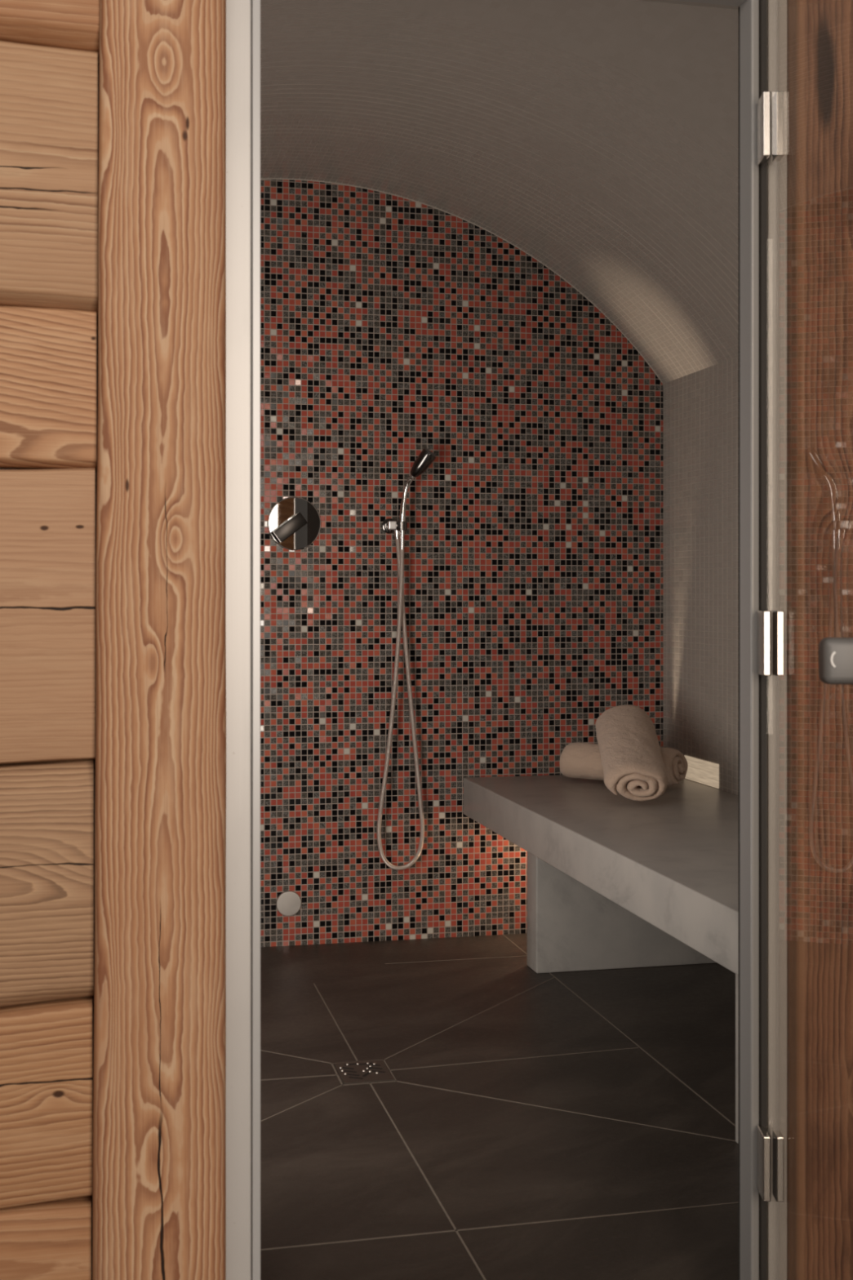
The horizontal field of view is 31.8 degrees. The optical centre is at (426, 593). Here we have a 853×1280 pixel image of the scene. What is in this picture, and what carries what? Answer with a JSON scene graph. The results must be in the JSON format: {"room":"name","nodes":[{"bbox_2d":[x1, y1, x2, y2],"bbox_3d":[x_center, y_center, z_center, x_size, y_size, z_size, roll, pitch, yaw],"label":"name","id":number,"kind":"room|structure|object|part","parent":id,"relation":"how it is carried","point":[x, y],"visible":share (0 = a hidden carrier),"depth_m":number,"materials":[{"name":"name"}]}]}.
{"room":"spa","nodes":[
{"label":"spa","id":0,"kind":"room"},
{"bbox_2d":[0,0,740,1279],"bbox_3d":[-0.187,-0.275,2.190,5.800,2.750,0.095,0,0,-13],"label":"wall","id":1,"kind":"structure","parent":0,"point":[673,2],"depth_m":2.29,"materials":[{"name":"beige paint"}]},
{"bbox_2d":[0,0,99,1279],"bbox_3d":[-1.721,-0.082,1.753,2.614,2.367,0.072,0,0,-13],"label":"cladding","id":2,"kind":"object","parent":1,"relation":"attached to","point":[49,49],"visible":1,"depth_m":2.00,"materials":[{"name":"brown wood"}]},
{"bbox_2d":[92,0,226,1279],"bbox_3d":[-0.368,-0.200,2.054,0.179,2.600,0.091,0,0,-13],"label":"trim","id":3,"kind":"structure","parent":1,"relation":"attached to","point":[159,1104],"depth_m":2.01,"materials":[{"name":"brown wood"}]},
{"bbox_2d":[226,0,852,1279],"bbox_3d":[0.207,0.083,1.831,0.844,2.034,0.772,0,0,-13],"label":"door","id":4,"kind":"structure","parent":1,"relation":"in","point":[763,23],"depth_m":2.24,"materials":[{"name":"metal"}]},
{"bbox_3d":[0.488,0.072,1.607,0.128,0.050,0.032,0,0,2],"label":"knob","id":5,"kind":"part","parent":4,"relation":"part of","materials":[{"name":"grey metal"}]},
{"bbox_2d":[786,0,852,1279],"bbox_3d":[0.642,-0.200,2.287,0.202,2.600,0.081,0,0,-13],"label":"glass door","id":6,"kind":"structure","parent":1,"relation":"attached to","point":[820,33],"depth_m":2.24,"materials":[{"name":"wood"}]},
{"bbox_2d":[260,179,663,946],"bbox_3d":[-0.408,-0.099,4.744,2.417,2.398,0.120,0,0,-13],"label":"wall","id":7,"kind":"structure","parent":0,"point":[393,328],"depth_m":4.78,"materials":[{"name":"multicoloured tile"}]},
{"bbox_2d":[275,890,301,915],"bbox_3d":[-0.430,0.967,4.673,0.079,0.079,0.007,0,0,-13],"label":"disc","id":8,"kind":"object","parent":7,"relation":"attached to","point":[288,903],"visible":1,"depth_m":4.67,"materials":[{"name":"grey metal"}]},
{"bbox_2d":[267,496,320,550],"bbox_3d":[-0.407,-0.220,4.650,0.168,0.168,0.062,0,0,-13],"label":"shower mixer","id":9,"kind":"object","parent":7,"relation":"attached to","point":[294,522],"visible":1,"depth_m":4.67,"materials":[{"name":"silver metal"}]},
{"bbox_3d":[-0.421,-0.206,4.629,0.104,0.092,0.026,0,0,-13],"label":"lever","id":10,"kind":"part","parent":9,"relation":"part of","materials":[{"name":"grey metal"}]},
{"bbox_2d":[382,518,407,539],"bbox_3d":[-0.099,-0.205,4.713,0.071,0.068,0.074,0,0,-13],"label":"holder","id":11,"kind":"object","parent":7,"relation":"attached to","point":[389,526],"visible":1,"depth_m":4.69,"materials":[{"name":"silver metal"}]},
{"bbox_3d":[-0.113,-0.215,4.723,0.048,0.048,0.050,0,0,-13],"label":"wall plate","id":12,"kind":"part","parent":11,"relation":"part of","materials":[{"name":"silver metal"}]},
{"bbox_3d":[-0.108,-0.215,4.691,0.024,0.026,0.024,0,0,-13],"label":"square knob","id":13,"kind":"part","parent":11,"relation":"part of","materials":[{"name":"silver metal"}]},
{"bbox_2d":[394,529,399,539],"bbox_3d":[-0.093,-0.187,4.712,0.019,0.033,0.017,0,0,-13],"label":"outlet","id":14,"kind":"object","parent":11,"relation":"attached to","point":[397,534],"depth_m":4.71,"materials":[{"name":"silver metal"}]},
{"bbox_2d":[377,538,424,870],"bbox_3d":[-0.080,0.348,4.708,0.154,1.044,0.036,0,0,-13],"label":"shower hose","id":15,"kind":"object","parent":11,"relation":"attached to","point":[400,553],"visible":1,"depth_m":4.70,"materials":[{"name":"silver metal"}]},
{"bbox_2d":[399,448,435,549],"bbox_3d":[-0.025,-0.298,4.689,0.116,0.316,0.049,0,0,24],"label":"shower","id":16,"kind":"object","parent":11,"relation":"attached to","point":[426,457],"visible":1,"depth_m":4.68,"materials":[{"name":"silver metal"}]},
{"bbox_3d":[-0.058,-0.261,4.694,0.054,0.243,0.020,0,0,11],"label":"handle","id":17,"kind":"part","parent":16,"relation":"part of","materials":[{"name":"silver metal"}]},
{"bbox_2d":[260,177,663,384],"bbox_3d":[-0.395,-0.996,4.683,2.420,0.606,0.004,0,0,-13],"label":"trim","id":18,"kind":"structure","parent":7,"relation":"attached to","point":[263,178],"depth_m":4.81,"materials":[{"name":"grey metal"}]},
{"bbox_2d":[260,933,738,1279],"bbox_3d":[-0.130,1.140,3.511,2.657,0.081,2.647,0,0,-13],"label":"floor","id":19,"kind":"structure","parent":0,"point":[530,1125],"depth_m":3.11,"materials":[{"name":"tile"}]},
{"bbox_2d":[333,1059,395,1084],"bbox_3d":[-0.144,1.097,3.440,0.115,0.005,0.149,0,0,-13],"label":"floor drain","id":20,"kind":"object","parent":19,"relation":"on","point":[369,1071],"visible":1,"depth_m":3.43,"materials":[{"name":"grey metal"}]},
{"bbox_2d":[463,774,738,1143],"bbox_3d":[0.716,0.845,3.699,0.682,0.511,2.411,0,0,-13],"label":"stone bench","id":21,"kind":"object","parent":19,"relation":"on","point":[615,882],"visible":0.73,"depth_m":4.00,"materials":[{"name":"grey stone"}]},
{"bbox_3d":[0.595,0.903,4.445,0.589,0.393,0.100,0,0,-13],"label":"leg","id":22,"kind":"part","parent":21,"relation":"part of","materials":[{"name":"grey stone"}]},
{"bbox_2d":[560,742,688,785],"bbox_3d":[0.600,0.522,4.609,0.424,0.115,0.120,0,0,34],"label":"rolled towel","id":23,"kind":"object","parent":21,"relation":"on","point":[580,760],"visible":0.5,"depth_m":4.61,"materials":[{"name":"beige fabric"}]},
{"bbox_2d":[595,704,668,800],"bbox_3d":[0.593,0.455,4.350,0.180,0.233,0.528,0,0,3],"label":"rolled towel","id":24,"kind":"object","parent":21,"relation":"on","point":[633,763],"visible":1,"depth_m":4.21,"materials":[{"name":"beige fabric"}]},
{"bbox_3d":[0.917,0.903,3.018,0.589,0.393,0.100,0,0,-13],"label":"leg","id":25,"kind":"part","parent":21,"relation":"part of","materials":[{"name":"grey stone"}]},
{"bbox_2d":[260,0,738,383],"bbox_3d":[-0.127,-1.050,3.499,2.586,0.709,2.432,0,0,-13],"label":"ceiling","id":26,"kind":"structure","parent":0,"point":[598,140],"depth_m":3.86,"materials":[{"name":"grey paint"}]},
{"bbox_2d":[663,356,738,795],"bbox_3d":[1.110,0.200,3.778,0.120,1.799,2.432,0,0,-13],"label":"wall","id":27,"kind":"structure","parent":0,"point":[701,407],"depth_m":4.63,"materials":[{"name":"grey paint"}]},
{"bbox_2d":[684,755,719,788],"bbox_3d":[0.852,0.550,4.640,0.003,0.073,0.263,0,0,-13],"label":"wall light","id":28,"kind":"object","parent":27,"relation":"attached to","point":[705,772],"visible":0.86,"depth_m":4.62,"materials":[{"name":"beige"}]}
]}

